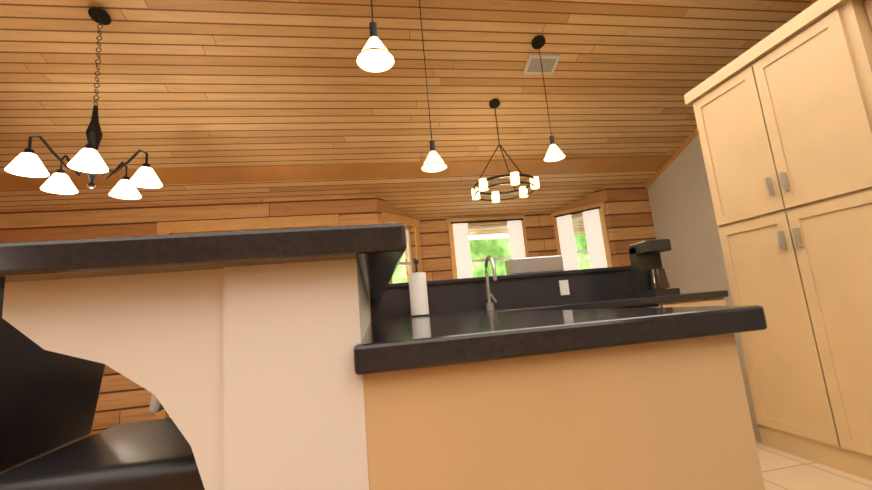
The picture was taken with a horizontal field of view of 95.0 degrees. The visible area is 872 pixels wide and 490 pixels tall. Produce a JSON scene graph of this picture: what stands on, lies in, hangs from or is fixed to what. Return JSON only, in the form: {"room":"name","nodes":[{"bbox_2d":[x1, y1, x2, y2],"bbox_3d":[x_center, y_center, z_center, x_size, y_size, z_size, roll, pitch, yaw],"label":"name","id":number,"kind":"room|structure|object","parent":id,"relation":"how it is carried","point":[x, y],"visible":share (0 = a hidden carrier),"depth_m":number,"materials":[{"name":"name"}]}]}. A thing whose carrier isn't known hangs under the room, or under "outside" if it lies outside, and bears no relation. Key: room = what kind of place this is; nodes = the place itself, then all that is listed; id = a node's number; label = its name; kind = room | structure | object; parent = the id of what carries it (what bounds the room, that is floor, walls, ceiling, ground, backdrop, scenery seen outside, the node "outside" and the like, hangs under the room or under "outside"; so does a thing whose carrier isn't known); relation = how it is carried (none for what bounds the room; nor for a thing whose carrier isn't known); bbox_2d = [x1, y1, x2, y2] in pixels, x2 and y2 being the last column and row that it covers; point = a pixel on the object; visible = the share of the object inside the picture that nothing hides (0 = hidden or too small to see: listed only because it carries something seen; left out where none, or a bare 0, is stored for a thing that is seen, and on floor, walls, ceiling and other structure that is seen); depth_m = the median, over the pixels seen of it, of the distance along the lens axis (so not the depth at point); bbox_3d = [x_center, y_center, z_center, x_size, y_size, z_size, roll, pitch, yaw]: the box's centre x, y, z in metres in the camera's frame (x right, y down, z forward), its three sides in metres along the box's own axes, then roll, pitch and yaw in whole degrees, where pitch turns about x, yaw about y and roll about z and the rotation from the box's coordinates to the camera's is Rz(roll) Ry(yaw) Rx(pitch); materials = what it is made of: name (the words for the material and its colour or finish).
{"room":"kitchen","nodes":[
{"label":"kitchen","id":0,"kind":"room"},
{"bbox_2d":[0,185,655,430],"bbox_3d":[-2.179,0.648,5.066,10.950,2.598,0.800,-3,-9,-10],"label":"log wall","id":1,"kind":"structure","parent":0,"point":[122,399],"depth_m":4.85,"materials":[{"name":"brown wood"}]},
{"bbox_2d":[155,214,338,419],"bbox_3d":[-2.138,0.786,4.722,2.040,2.210,0.235,-3,-9,-10],"label":"door frame","id":2,"kind":"structure","parent":1,"relation":"attached to","point":[165,228],"depth_m":4.75,"materials":[{"name":"brown wood"}]},
{"bbox_2d":[381,212,421,283],"bbox_3d":[-0.457,0.247,5.345,0.190,1.270,0.760,-11,-11,35],"label":"bay window","id":3,"kind":"structure","parent":1,"relation":"attached to","point":[386,218],"depth_m":5.56,"materials":[{"name":"brown wood"}]},
{"bbox_2d":[446,215,528,278],"bbox_3d":[0.788,0.232,5.845,1.210,1.295,0.195,-3,-9,-10],"label":"bay window","id":4,"kind":"structure","parent":1,"relation":"attached to","point":[460,244],"depth_m":5.84,"materials":[{"name":"brown wood"}]},
{"bbox_2d":[551,202,612,270],"bbox_3d":[2.135,0.101,5.766,0.770,1.295,0.195,-11,-11,35],"label":"bay window","id":5,"kind":"structure","parent":1,"relation":"attached to","point":[598,250],"depth_m":5.71,"materials":[{"name":"brown wood"}]},
{"bbox_2d":[0,0,812,239],"bbox_3d":[-2.021,-1.776,2.807,11.400,2.615,6.930,-3,-9,-10],"label":"ceiling","id":6,"kind":"structure","parent":0,"point":[212,100],"depth_m":3.73,"materials":[{"name":"brown wood"}]},
{"bbox_2d":[5,7,162,198],"bbox_3d":[-2.307,-1.011,2.743,0.756,1.313,0.748,-3,-9,-10],"label":"dining chandelier","id":7,"kind":"object","parent":6,"relation":"hanging from","point":[87,158],"visible":1,"depth_m":2.67,"materials":[{"name":"white glass"}]},
{"bbox_2d":[356,0,393,72],"bbox_3d":[-0.346,-1.611,1.969,0.174,1.551,0.174,-3,-9,-10],"label":"pendant light","id":8,"kind":"object","parent":6,"relation":"hanging from","point":[375,55],"visible":1,"depth_m":1.89,"materials":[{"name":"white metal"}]},
{"bbox_2d":[419,0,446,171],"bbox_3d":[-0.073,-1.233,2.840,0.174,1.438,0.174,-3,-9,-10],"label":"pendant light","id":9,"kind":"object","parent":6,"relation":"hanging from","point":[434,162],"visible":1,"depth_m":2.77,"materials":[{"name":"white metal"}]},
{"bbox_2d":[471,98,539,202],"bbox_3d":[0.628,-0.977,3.953,0.604,0.971,0.660,-3,-9,-10],"label":"ring chandelier","id":10,"kind":"object","parent":6,"relation":"hanging from","point":[494,103],"visible":1,"depth_m":3.93,"materials":[{"name":"black metal"}]},
{"bbox_2d":[523,54,560,73],"bbox_3d":[0.975,-1.669,3.698,0.300,0.080,0.191,-3,-9,-10],"label":"ceiling vent","id":11,"kind":"object","parent":6,"relation":"in","point":[533,64],"visible":0.94,"depth_m":3.61,"materials":[{"name":"white metal"}]},
{"bbox_2d":[531,35,564,161],"bbox_3d":[0.937,-1.261,3.405,0.174,1.097,0.174,-3,-9,-10],"label":"pendant light","id":12,"kind":"object","parent":6,"relation":"hanging from","point":[554,153],"visible":1,"depth_m":3.38,"materials":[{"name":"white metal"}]},
{"bbox_2d":[83,370,746,438],"bbox_3d":[0.325,0.914,-0.513,14.600,0.120,14.200,-3,-9,-10],"label":"floor","id":13,"kind":"structure","parent":0,"point":[93,432],"depth_m":4.12,"materials":[{"name":"brown wood"}]},
{"bbox_2d":[0,288,204,489],"bbox_3d":[-0.695,0.598,0.922,0.548,1.134,0.452,-3,-9,-10],"label":"chair","id":14,"kind":"object","parent":13,"relation":"on","point":[48,401],"visible":0.54,"depth_m":0.86,"materials":[{"name":"black leather"}]},
{"bbox_2d":[149,393,163,412],"bbox_3d":[-0.804,0.729,1.679,0.548,1.134,0.452,-3,-9,-14],"label":"bar stool","id":15,"kind":"object","parent":13,"relation":"on","point":[156,406],"visible":0.1,"depth_m":1.43,"materials":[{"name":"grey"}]},
{"bbox_2d":[741,370,871,489],"bbox_3d":[1.721,1.275,2.880,3.730,0.004,5.900,-3,-9,-10],"label":"kitchen tile floor","id":16,"kind":"structure","parent":13,"relation":"on","point":[781,470],"depth_m":1.96,"materials":[{"name":"beige tile"}]},
{"bbox_2d":[0,223,766,489],"bbox_3d":[-0.107,0.632,1.260,1.170,1.070,1.630,-3,-9,-10],"label":"kitchen island","id":17,"kind":"object","parent":16,"relation":"on","point":[274,359],"depth_m":0.50,"materials":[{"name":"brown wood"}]},
{"bbox_2d":[684,0,871,480],"bbox_3d":[2.183,-0.018,2.125,0.638,2.230,0.910,-3,-9,-10],"label":"tall cabinet","id":18,"kind":"object","parent":16,"relation":"on","point":[783,115],"depth_m":2.04,"materials":[{"name":"brown wood"}]},
{"bbox_2d":[864,76,871,95],"bbox_3d":[2.297,0.093,1.392,0.630,1.760,0.485,-3,-9,-10],"label":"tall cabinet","id":19,"kind":"object","parent":16,"relation":"on","point":[869,78],"depth_m":1.75,"materials":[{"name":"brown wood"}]},
{"bbox_2d":[647,133,745,369],"bbox_3d":[3.265,-0.264,4.985,0.150,3.433,3.800,-3,-9,-10],"label":"wall","id":20,"kind":"structure","parent":0,"point":[682,210],"depth_m":5.01,"materials":[{"name":"white paint"}]},
{"bbox_2d":[864,0,871,19],"bbox_3d":[2.259,-1.026,1.561,0.558,0.440,0.555,-3,-9,-10],"label":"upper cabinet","id":21,"kind":"object","parent":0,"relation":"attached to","point":[869,2],"depth_m":1.78,"materials":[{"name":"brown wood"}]},
{"bbox_3d":[4.126,-3.076,-1.133,0.150,2.240,9.330,-3,-9,-10],"label":"wall","id":22,"kind":"structure","parent":0,"visible":0},
{"bbox_2d":[645,0,817,188],"bbox_3d":[3.763,-2.648,0.636,0.030,2.326,12.047,-3,-9,-10],"label":"trim","id":23,"kind":"structure","parent":22,"relation":"attached to","point":[687,141],"depth_m":5.12,"materials":[{"name":"brown wood"}]},
{"label":"outside","id":24,"kind":"structure","parent":0,"visible":0},
{"bbox_2d":[392,233,590,282],"bbox_3d":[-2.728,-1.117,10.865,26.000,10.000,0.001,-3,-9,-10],"label":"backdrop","id":25,"kind":"structure","parent":24,"point":[484,253],"depth_m":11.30,"materials":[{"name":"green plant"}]}
]}

